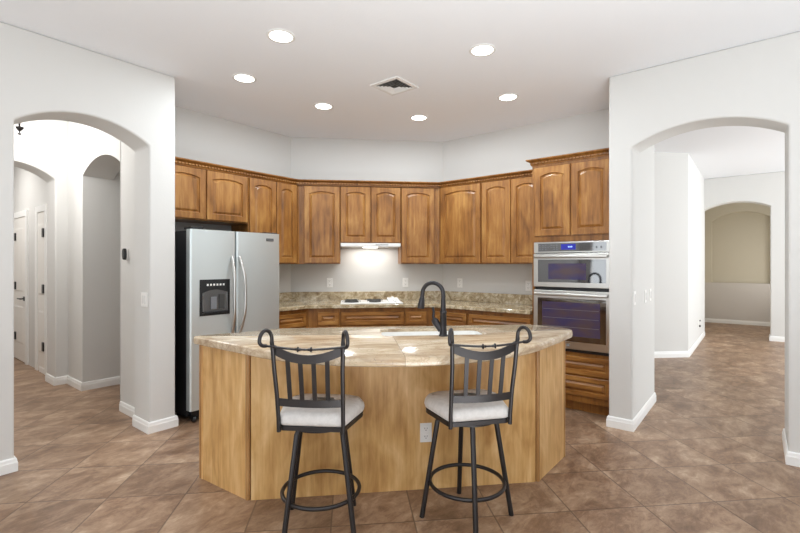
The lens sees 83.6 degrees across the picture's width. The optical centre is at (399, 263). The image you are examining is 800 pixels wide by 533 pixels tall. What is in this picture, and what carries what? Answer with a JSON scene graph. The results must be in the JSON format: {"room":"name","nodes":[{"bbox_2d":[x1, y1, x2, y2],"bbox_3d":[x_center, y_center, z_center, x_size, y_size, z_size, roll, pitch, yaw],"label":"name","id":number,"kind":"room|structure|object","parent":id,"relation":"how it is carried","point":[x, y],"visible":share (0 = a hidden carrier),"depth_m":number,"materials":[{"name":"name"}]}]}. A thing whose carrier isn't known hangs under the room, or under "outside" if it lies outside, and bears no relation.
{"room":"kitchen","nodes":[
{"label":"kitchen","id":0,"kind":"room"},
{"bbox_2d":[14,120,67,376],"bbox_3d":[-4.737,-0.165,4.252,0.330,3.070,3.135,0,0,39],"label":"wall","id":1,"kind":"structure","parent":0,"point":[41,149],"depth_m":5.07,"materials":[{"name":"white paint"}]},
{"bbox_2d":[45,373,119,390],"bbox_3d":[-3.241,1.325,5.721,0.836,0.090,1.901,0,0,39],"label":"baseboard","id":2,"kind":"structure","parent":1,"relation":"attached to","point":[82,386],"depth_m":5.01,"materials":[{"name":"white paint"}]},
{"bbox_2d":[14,121,120,400],"bbox_3d":[-4.662,-0.165,5.983,5.448,3.070,0.335,0,0,39],"label":"wall","id":3,"kind":"structure","parent":0,"point":[94,155],"depth_m":4.95,"materials":[{"name":"white paint"}]},
{"bbox_2d":[14,216,24,361],"bbox_3d":[-5.428,0.350,6.336,0.724,2.015,0.070,0,0,39],"label":"door","id":4,"kind":"structure","parent":3,"relation":"in","point":[19,223],"depth_m":6.31,"materials":[{"name":"white paint"}]},
{"bbox_2d":[14,209,28,364],"bbox_3d":[-5.413,0.315,6.354,0.910,2.110,0.022,0,0,39],"label":"trim","id":5,"kind":"structure","parent":3,"relation":"attached to","point":[23,213],"depth_m":6.08,"materials":[{"name":"white paint"}]},
{"bbox_2d":[35,204,46,374],"bbox_3d":[-4.534,0.315,5.653,0.520,2.110,0.022,0,0,39],"label":"trim","id":6,"kind":"structure","parent":3,"relation":"attached to","point":[41,208],"depth_m":5.58,"materials":[{"name":"white paint"}]},
{"bbox_2d":[38,211,43,369],"bbox_3d":[-4.537,0.350,5.647,0.337,2.015,0.034,0,0,39],"label":"door","id":7,"kind":"structure","parent":3,"relation":"in","point":[41,214],"depth_m":5.65,"materials":[{"name":"white paint"}]},
{"bbox_2d":[39,366,43,373],"bbox_3d":[-4.360,1.325,5.518,0.620,0.090,0.016,0,0,39],"label":"baseboard","id":8,"kind":"structure","parent":3,"relation":"attached to","point":[41,369],"depth_m":5.63,"materials":[{"name":"white paint"}]},
{"bbox_2d":[0,22,174,460],"bbox_3d":[-3.970,-0.105,1.423,0.300,2.950,6.270,0,0,39],"label":"wall","id":9,"kind":"structure","parent":0,"point":[42,77],"depth_m":3.48,"materials":[{"name":"white paint"}]},
{"bbox_2d":[0,456,17,475],"bbox_3d":[-4.255,1.325,1.052,0.316,0.090,5.136,0,0,39],"label":"baseboard","id":10,"kind":"structure","parent":9,"relation":"attached to","point":[7,466],"depth_m":2.93,"materials":[{"name":"white paint"}]},
{"bbox_2d":[141,292,147,306],"bbox_3d":[-2.097,0.293,3.664,0.118,0.116,0.009,0,0,39],"label":"light switch","id":11,"kind":"object","parent":9,"relation":"attached to","point":[144,296],"visible":1,"depth_m":3.65,"materials":[{"name":"white plastic"}]},
{"bbox_2d":[132,415,177,433],"bbox_3d":[-2.071,1.325,3.784,0.311,0.090,0.242,0,0,39],"label":"baseboard","id":12,"kind":"object","parent":9,"relation":"attached to","point":[147,427],"visible":0.96,"depth_m":3.69,"materials":[{"name":"white paint"}]},
{"bbox_2d":[110,171,119,376],"bbox_3d":[-2.828,-0.165,5.713,0.151,3.070,1.600,0,0,39],"label":"wall","id":13,"kind":"structure","parent":0,"point":[114,184],"depth_m":5.08,"materials":[{"name":"white paint"}]},
{"bbox_2d":[121,142,125,402],"bbox_3d":[-2.478,-0.165,4.262,0.110,3.070,0.290,0,0,39],"label":"pier","id":14,"kind":"object","parent":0,"point":[123,146],"visible":0.21,"depth_m":4.15,"materials":[{"name":"white paint"}]},
{"bbox_2d":[126,145,134,406],"bbox_3d":[-2.328,-0.165,4.040,0.400,3.070,0.130,0,0,39],"label":"pier","id":15,"kind":"object","parent":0,"point":[130,154],"visible":0.21,"depth_m":4.05,"materials":[{"name":"white paint"}]},
{"bbox_2d":[122,248,127,259],"bbox_3d":[-2.509,-0.090,4.078,0.060,0.104,0.036,0,0,39],"label":"wall sensor","id":16,"kind":"object","parent":15,"relation":"attached to","point":[124,250],"visible":1,"depth_m":4.07,"materials":[{"name":"black plastic"}]},
{"bbox_2d":[119,401,134,417],"bbox_3d":[-2.423,1.325,4.022,0.495,0.090,0.016,0,0,39],"label":"baseboard","id":17,"kind":"object","parent":15,"relation":"attached to","point":[127,409],"visible":0.65,"depth_m":4.06,"materials":[{"name":"white paint"}]},
{"bbox_2d":[175,106,290,292],"bbox_3d":[-1.895,-0.105,4.992,0.110,2.950,1.576,0,0,39],"label":"wall","id":18,"kind":"structure","parent":0,"point":[199,136],"depth_m":4.92,"materials":[{"name":"white paint"}]},
{"bbox_2d":[175,164,247,225],"bbox_3d":[-2.004,-0.675,4.450,0.344,0.510,0.904,0,0,39],"label":"upper cabinet","id":19,"kind":"object","parent":18,"relation":"attached to","point":[202,196],"visible":0.81,"depth_m":4.37,"materials":[{"name":"brown wood"}]},
{"bbox_2d":[175,157,531,187],"bbox_3d":[-0.456,-0.950,4.819,3.676,0.060,1.072,0,0,-10],"label":"crown molding","id":20,"kind":"structure","parent":19,"relation":"attached to","point":[178,160],"depth_m":5.07,"materials":[{"name":"brown wood"}]},
{"bbox_2d":[231,177,301,263],"bbox_3d":[-1.495,-0.465,5.082,0.353,0.930,0.712,0,0,39],"label":"upper cabinet","id":21,"kind":"object","parent":18,"relation":"attached to","point":[273,206],"visible":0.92,"depth_m":5.00,"materials":[{"name":"brown wood"}]},
{"bbox_2d":[291,137,442,291],"bbox_3d":[-0.409,-0.105,5.737,1.928,2.950,0.113,0,0,-6],"label":"wall","id":22,"kind":"structure","parent":0,"point":[360,269],"depth_m":5.68,"materials":[{"name":"white paint"}]},
{"bbox_2d":[302,185,340,263],"bbox_3d":[-0.944,-0.465,5.411,0.439,0.930,0.344,0,0,-6],"label":"upper cabinet","id":23,"kind":"object","parent":22,"relation":"attached to","point":[321,244],"visible":0.98,"depth_m":5.24,"materials":[{"name":"brown wood"}]},
{"bbox_2d":[327,278,332,286],"bbox_3d":[-0.885,0.236,5.619,0.072,0.116,0.009,0,0,-6],"label":"power outlet","id":24,"kind":"object","parent":22,"relation":"attached to","point":[329,280],"visible":1,"depth_m":5.62,"materials":[{"name":"white plastic"}]},
{"bbox_2d":[340,186,400,242],"bbox_3d":[-0.366,-0.589,5.476,0.719,0.683,0.344,0,0,-6],"label":"upper cabinet","id":25,"kind":"object","parent":22,"relation":"attached to","point":[367,214],"visible":0.97,"depth_m":5.31,"materials":[{"name":"brown wood"}]},
{"bbox_2d":[341,243,400,247],"bbox_3d":[-0.365,-0.223,5.460,0.708,0.046,0.407,0,0,-6],"label":"range hood","id":26,"kind":"object","parent":25,"relation":"attached to","point":[343,245],"visible":1,"depth_m":5.27,"materials":[{"name":"white metal"}]},
{"bbox_2d":[403,278,407,286],"bbox_3d":[0.069,0.236,5.726,0.072,0.116,0.009,0,0,-6],"label":"power outlet","id":27,"kind":"object","parent":22,"relation":"attached to","point":[405,280],"visible":1,"depth_m":5.72,"materials":[{"name":"white plastic"}]},
{"bbox_2d":[398,187,436,263],"bbox_3d":[0.214,-0.465,5.541,0.442,0.930,0.344,0,0,-6],"label":"upper cabinet","id":28,"kind":"object","parent":22,"relation":"attached to","point":[418,205],"visible":0.96,"depth_m":5.37,"materials":[{"name":"brown wood"}]},
{"bbox_2d":[0,322,799,532],"bbox_3d":[0.494,1.420,5.107,14.800,0.100,17.800,0,0,39],"label":"floor","id":29,"kind":"structure","parent":0,"point":[707,456],"depth_m":2.87,"materials":[{"name":"brown tile"}]},
{"bbox_2d":[175,226,278,421],"bbox_3d":[-1.623,0.522,4.270,0.459,1.696,0.920,0,0,39],"label":"refrigerator","id":30,"kind":"object","parent":29,"relation":"on","point":[226,281],"visible":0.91,"depth_m":3.99,"materials":[{"name":"silver metal"}]},
{"bbox_2d":[279,309,308,328],"bbox_3d":[-1.386,0.934,4.996,0.600,0.872,0.480,0,0,39],"label":"base cabinet","id":31,"kind":"object","parent":29,"relation":"on","point":[293,318],"visible":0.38,"depth_m":4.83,"materials":[{"name":"brown wood"}]},
{"bbox_2d":[257,329,364,532],"bbox_3d":[-0.417,0.837,2.295,0.437,1.071,0.542,0,0,5],"label":"bar stool","id":32,"kind":"object","parent":29,"relation":"on","point":[313,412],"visible":1,"depth_m":2.16,"materials":[{"name":"grey metal"}]},
{"bbox_2d":[280,393,364,426],"bbox_3d":[-0.414,0.754,2.343,0.437,0.074,0.365,0,0,5],"label":"seat cushion","id":33,"kind":"object","parent":32,"relation":"on","point":[354,405],"depth_m":2.19,"materials":[{"name":"grey fabric"}]},
{"bbox_2d":[309,308,339,327],"bbox_3d":[-0.879,0.934,5.285,0.341,0.872,0.600,0,0,-6],"label":"base cabinet","id":34,"kind":"object","parent":29,"relation":"on","point":[318,318],"visible":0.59,"depth_m":5.00,"materials":[{"name":"brown wood"}]},
{"bbox_2d":[340,308,404,326],"bbox_3d":[-0.343,0.934,5.345,0.733,0.872,0.600,0,0,-6],"label":"base cabinet","id":35,"kind":"object","parent":29,"relation":"on","point":[349,317],"visible":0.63,"depth_m":5.05,"materials":[{"name":"brown wood"}]},
{"bbox_2d":[199,340,564,500],"bbox_3d":[-0.039,0.923,2.927,2.488,0.894,0.514,0,0,-9],"label":"kitchen island","id":36,"kind":"object","parent":29,"relation":"on","point":[242,452],"visible":0.59,"depth_m":2.70,"materials":[{"name":"brown wood"}]},
{"bbox_2d":[193,324,572,366],"bbox_3d":[-0.023,0.481,2.725,2.527,0.050,1.084,0,0,-6],"label":"island countertop","id":37,"kind":"structure","parent":36,"relation":"on","point":[368,347],"depth_m":2.60,"materials":[{"name":"beige stone"}]},
{"bbox_2d":[381,331,480,335],"bbox_3d":[0.215,0.578,3.014,0.730,0.204,0.338,0,0,-6],"label":"sink","id":38,"kind":"object","parent":37,"relation":"in","point":[416,332],"visible":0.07,"depth_m":3.16,"materials":[{"name":"white"}]},
{"bbox_2d":[417,281,447,336],"bbox_3d":[0.208,0.281,2.867,0.210,0.348,0.060,0,0,29],"label":"faucet","id":39,"kind":"object","parent":37,"relation":"on","point":[441,326],"visible":1,"depth_m":2.83,"materials":[{"name":"black metal"}]},
{"bbox_2d":[420,423,431,441],"bbox_3d":[0.157,1.025,2.717,0.072,0.116,0.009,0,0,-8],"label":"power outlet","id":40,"kind":"object","parent":36,"relation":"attached to","point":[425,428],"visible":1,"depth_m":2.71,"materials":[{"name":"white plastic"}]},
{"bbox_2d":[423,426,428,430],"bbox_3d":[0.158,1.001,2.714,0.034,0.030,0.002,0,0,-7],"label":"socket","id":41,"kind":"object","parent":40,"relation":"attached to","point":[425,428],"depth_m":2.71,"materials":[{"name":"grey plastic"}]},
{"bbox_2d":[423,434,428,438],"bbox_3d":[0.158,1.049,2.714,0.034,0.030,0.002,0,0,-7],"label":"socket","id":42,"kind":"object","parent":40,"relation":"attached to","point":[425,436],"depth_m":2.71,"materials":[{"name":"grey plastic"}]},
{"bbox_2d":[405,307,432,325],"bbox_3d":[0.193,0.934,5.405,0.341,0.872,0.600,0,0,-6],"label":"base cabinet","id":43,"kind":"object","parent":29,"relation":"on","point":[413,316],"visible":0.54,"depth_m":5.11,"materials":[{"name":"brown wood"}]},
{"bbox_2d":[433,308,468,325],"bbox_3d":[0.729,0.934,5.215,0.482,0.872,0.600,0,0,39],"label":"base cabinet","id":44,"kind":"object","parent":29,"relation":"on","point":[455,317],"visible":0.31,"depth_m":4.93,"materials":[{"name":"brown wood"}]},
{"bbox_2d":[419,325,531,532],"bbox_3d":[0.371,0.837,2.396,0.508,1.071,0.579,0,0,-13],"label":"bar stool","id":45,"kind":"object","parent":29,"relation":"on","point":[472,408],"visible":1,"depth_m":2.25,"materials":[{"name":"grey metal"}]},
{"bbox_2d":[424,389,507,421],"bbox_3d":[0.365,0.754,2.424,0.437,0.074,0.365,0,0,-12],"label":"seat cushion","id":46,"kind":"object","parent":45,"relation":"on","point":[437,406],"depth_m":2.28,"materials":[{"name":"grey fabric"}]},
{"bbox_2d":[469,310,531,324],"bbox_3d":[1.197,0.934,4.841,0.711,0.872,0.600,0,0,39],"label":"base cabinet","id":47,"kind":"object","parent":29,"relation":"on","point":[475,317],"visible":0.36,"depth_m":4.62,"materials":[{"name":"brown wood"}]},
{"bbox_2d":[279,291,531,314],"bbox_3d":[-0.044,0.422,5.162,3.489,0.148,1.347,0,0,5],"label":"countertop","id":48,"kind":"structure","parent":47,"relation":"on","point":[288,301],"depth_m":5.29,"materials":[{"name":"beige stone"}]},
{"bbox_2d":[341,296,402,303],"bbox_3d":[-0.343,0.425,5.297,0.710,0.061,0.434,0,0,-6],"label":"cooktop","id":49,"kind":"object","parent":48,"relation":"in","point":[390,300],"visible":1,"depth_m":5.20,"materials":[{"name":"white ceramic"}]},
{"bbox_2d":[532,156,608,415],"bbox_3d":[1.775,0.205,4.393,0.745,2.330,0.620,0,0,39],"label":"tall cabinet","id":50,"kind":"object","parent":29,"relation":"on","point":[570,199],"visible":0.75,"depth_m":4.12,"materials":[{"name":"brown wood"}]},
{"bbox_2d":[526,148,608,166],"bbox_3d":[1.637,-0.990,4.260,0.795,0.060,0.298,0,0,39],"label":"crown molding","id":51,"kind":"structure","parent":50,"relation":"on","point":[605,151],"depth_m":4.15,"materials":[{"name":"brown wood"}]},
{"bbox_2d":[534,240,608,355],"bbox_3d":[1.746,0.303,4.347,0.701,1.022,0.648,0,0,39],"label":"oven","id":52,"kind":"object","parent":50,"relation":"in","point":[571,279],"visible":0.81,"depth_m":4.09,"materials":[{"name":"silver metal"}]},
{"bbox_2d":[632,145,653,419],"bbox_3d":[2.157,-0.105,4.126,0.178,2.950,1.000,0,0,39],"label":"wall pier","id":53,"kind":"object","parent":29,"relation":"on","point":[643,163],"visible":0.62,"depth_m":4.00,"materials":[{"name":"white paint"}]},
{"bbox_2d":[606,392,655,431],"bbox_3d":[1.913,1.325,4.307,0.816,0.090,1.052,0,0,39],"label":"baseboard","id":54,"kind":"object","parent":53,"relation":"attached to","point":[614,422],"visible":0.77,"depth_m":3.75,"materials":[{"name":"white paint"}]},
{"bbox_2d":[633,291,635,304],"bbox_3d":[1.958,0.285,3.728,0.009,0.116,0.072,0,0,39],"label":"light switch","id":55,"kind":"object","parent":53,"relation":"attached to","point":[634,292],"visible":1,"depth_m":3.71,"materials":[{"name":"white plastic"}]},
{"bbox_2d":[644,290,646,302],"bbox_3d":[2.248,0.295,4.091,0.009,0.116,0.072,0,0,39],"label":"light switch","id":56,"kind":"object","parent":53,"relation":"attached to","point":[645,291],"visible":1,"depth_m":4.08,"materials":[{"name":"white plastic"}]},
{"bbox_2d":[0,0,799,141],"bbox_3d":[0.127,-1.640,0.199,9.250,0.120,9.670,0,0,39],"label":"ceiling","id":57,"kind":"structure","parent":0,"point":[560,57],"depth_m":3.23,"materials":[{"name":"white paint"}]},
{"bbox_2d":[232,73,256,82],"bbox_3d":[-1.321,-1.576,3.797,0.196,0.007,0.196,0,0,39],"label":"recessed light","id":58,"kind":"object","parent":57,"relation":"in","point":[240,77],"visible":1,"depth_m":3.79,"materials":[{"name":"white"}]},
{"bbox_2d":[266,29,294,43],"bbox_3d":[-0.825,-1.576,3.097,0.196,0.007,0.196,0,0,39],"label":"recessed light","id":59,"kind":"object","parent":57,"relation":"in","point":[283,36],"visible":1,"depth_m":3.09,"materials":[{"name":"white ceramic"}]},
{"bbox_2d":[313,103,332,109],"bbox_3d":[-0.765,-1.576,4.470,0.196,0.007,0.196,0,0,39],"label":"recessed light","id":60,"kind":"object","parent":57,"relation":"in","point":[323,106],"visible":1,"depth_m":4.47,"materials":[{"name":"white"}]},
{"bbox_2d":[370,76,418,95],"bbox_3d":[-0.049,-1.573,3.965,0.310,0.013,0.310,0,0,39],"label":"ceiling vent","id":61,"kind":"object","parent":57,"relation":"in","point":[395,85],"visible":1,"depth_m":3.95,"materials":[{"name":"grey metal"}]},
{"bbox_2d":[410,114,427,120],"bbox_3d":[0.204,-1.576,4.821,0.196,0.007,0.196,0,0,39],"label":"recessed light","id":62,"kind":"object","parent":57,"relation":"in","point":[419,117],"visible":1,"depth_m":4.81,"materials":[{"name":"white"}]},
{"bbox_2d":[469,43,495,56],"bbox_3d":[0.609,-1.576,3.300,0.196,0.007,0.196,0,0,39],"label":"recessed light","id":63,"kind":"object","parent":57,"relation":"in","point":[479,50],"visible":1,"depth_m":3.30,"materials":[{"name":"white"}]},
{"bbox_2d":[497,93,518,100],"bbox_3d":[1.022,-1.576,4.229,0.196,0.007,0.196,0,0,39],"label":"recessed light","id":64,"kind":"object","parent":57,"relation":"in","point":[508,96],"visible":1,"depth_m":4.22,"materials":[{"name":"white"}]},
{"bbox_2d":[443,108,608,294],"bbox_3d":[1.449,-0.105,5.145,2.199,2.950,0.110,0,0,39],"label":"wall","id":65,"kind":"structure","parent":0,"point":[507,150],"depth_m":5.23,"materials":[{"name":"white paint"}]},
{"bbox_2d":[279,291,531,304],"bbox_3d":[-0.048,0.402,5.369,3.494,0.107,0.876,0,0,2],"label":"backsplash","id":66,"kind":"structure","parent":65,"relation":"attached to","point":[361,295],"depth_m":5.59,"materials":[{"name":"beige stone"}]},
{"bbox_2d":[457,278,461,287],"bbox_3d":[0.752,0.238,5.625,0.072,0.116,0.009,0,0,39],"label":"power outlet","id":67,"kind":"object","parent":65,"relation":"attached to","point":[459,280],"visible":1,"depth_m":5.62,"materials":[{"name":"white plastic"}]},
{"bbox_2d":[437,183,481,263],"bbox_3d":[0.776,-0.465,5.360,0.614,0.930,0.344,0,0,39],"label":"upper cabinet","id":68,"kind":"object","parent":65,"relation":"attached to","point":[459,208],"visible":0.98,"depth_m":5.21,"materials":[{"name":"brown wood"}]},
{"bbox_2d":[482,176,531,263],"bbox_3d":[1.291,-0.465,4.948,0.699,0.930,0.344,0,0,39],"label":"upper cabinet","id":69,"kind":"object","parent":65,"relation":"attached to","point":[506,204],"visible":0.78,"depth_m":4.84,"materials":[{"name":"brown wood"}]},
{"bbox_2d":[525,281,531,290],"bbox_3d":[1.455,0.248,5.064,0.072,0.116,0.009,0,0,39],"label":"power outlet","id":70,"kind":"object","parent":65,"relation":"attached to","point":[528,284],"visible":1,"depth_m":5.06,"materials":[{"name":"white plastic"}]},
{"bbox_2d":[654,152,703,351],"bbox_3d":[3.421,-0.130,7.404,5.136,3.000,1.867,0,0,-9],"label":"wall","id":71,"kind":"structure","parent":0,"point":[678,183],"depth_m":6.57,"materials":[{"name":"white paint"}]},
{"bbox_2d":[654,331,704,357],"bbox_3d":[3.519,1.325,7.306,5.017,0.090,1.703,0,0,-10],"label":"baseboard","id":72,"kind":"structure","parent":71,"relation":"attached to","point":[665,354],"depth_m":6.55,"materials":[{"name":"white paint"}]},
{"bbox_2d":[609,31,799,452],"bbox_3d":[2.701,-0.105,3.205,2.178,2.950,0.280,0,0,39],"label":"wall","id":73,"kind":"structure","parent":0,"point":[755,84],"depth_m":3.41,"materials":[{"name":"white paint"}]},
{"bbox_2d":[654,126,784,178],"bbox_3d":[5.816,-1.690,7.046,8.900,0.120,8.130,0,0,39],"label":"ceiling","id":74,"kind":"structure","parent":0,"point":[722,151],"depth_m":6.31,"materials":[{"name":"white paint"}]},
{"bbox_2d":[705,203,769,321],"bbox_3d":[7.953,-0.130,10.107,1.760,3.000,0.200,0,0,39],"label":"wall","id":75,"kind":"structure","parent":0,"point":[729,301],"depth_m":10.24,"materials":[{"name":"grey paint"}]},
{"bbox_2d":[705,318,769,325],"bbox_3d":[7.885,1.325,10.022,1.740,0.090,0.016,0,0,39],"label":"baseboard","id":76,"kind":"structure","parent":75,"relation":"attached to","point":[742,322],"depth_m":10.17,"materials":[{"name":"white paint"}]},
{"bbox_2d":[712,212,769,282],"bbox_3d":[8.046,-0.130,10.224,1.760,3.000,0.100,0,0,39],"label":"niche","id":77,"kind":"object","parent":75,"relation":"in","point":[740,240],"visible":0.22,"depth_m":10.30,"materials":[{"name":"beige paint"}]},
{"bbox_2d":[704,171,784,336],"bbox_3d":[7.921,-0.130,7.093,5.470,3.000,0.270,0,0,39],"label":"wall","id":78,"kind":"structure","parent":0,"point":[767,189],"depth_m":7.98,"materials":[{"name":"white paint"}]},
{"bbox_2d":[769,334,784,341],"bbox_3d":[8.285,1.325,6.792,4.126,0.090,0.286,0,0,39],"label":"baseboard","id":79,"kind":"structure","parent":78,"relation":"attached to","point":[771,338],"depth_m":7.91,"materials":[{"name":"white paint"}]},
{"bbox_2d":[785,133,786,438],"bbox_3d":[3.318,-0.105,3.059,1.030,2.950,0.259,0,0,39],"label":"wall","id":80,"kind":"structure","parent":0,"point":[785,133],"depth_m":3.28,"materials":[{"name":"white paint"}]},
{"bbox_3d":[-4.352,-1.750,2.835,2.360,0.100,8.200,0,0,39],"label":"ceiling","id":81,"kind":"structure","parent":0,"visible":0},
{"bbox_2d":[15,123,23,134],"bbox_3d":[-2.872,-1.337,3.374,0.100,0.724,0.100,0,0,39],"label":"pendant fixture","id":82,"kind":"object","parent":81,"relation":"hanging from","point":[19,128],"visible":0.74,"depth_m":3.37,"materials":[{"name":"grey metal"}]},
{"bbox_3d":[4.842,-0.105,1.496,3.299,2.950,0.280,0,0,39],"label":"wall","id":83,"kind":"structure","parent":0,"visible":0},
{"bbox_2d":[782,428,799,466],"bbox_3d":[4.431,1.325,1.980,4.146,0.090,0.556,0,0,39],"label":"baseboard","id":84,"kind":"structure","parent":83,"relation":"attached to","point":[791,458],"depth_m":3.05,"materials":[{"name":"white paint"}]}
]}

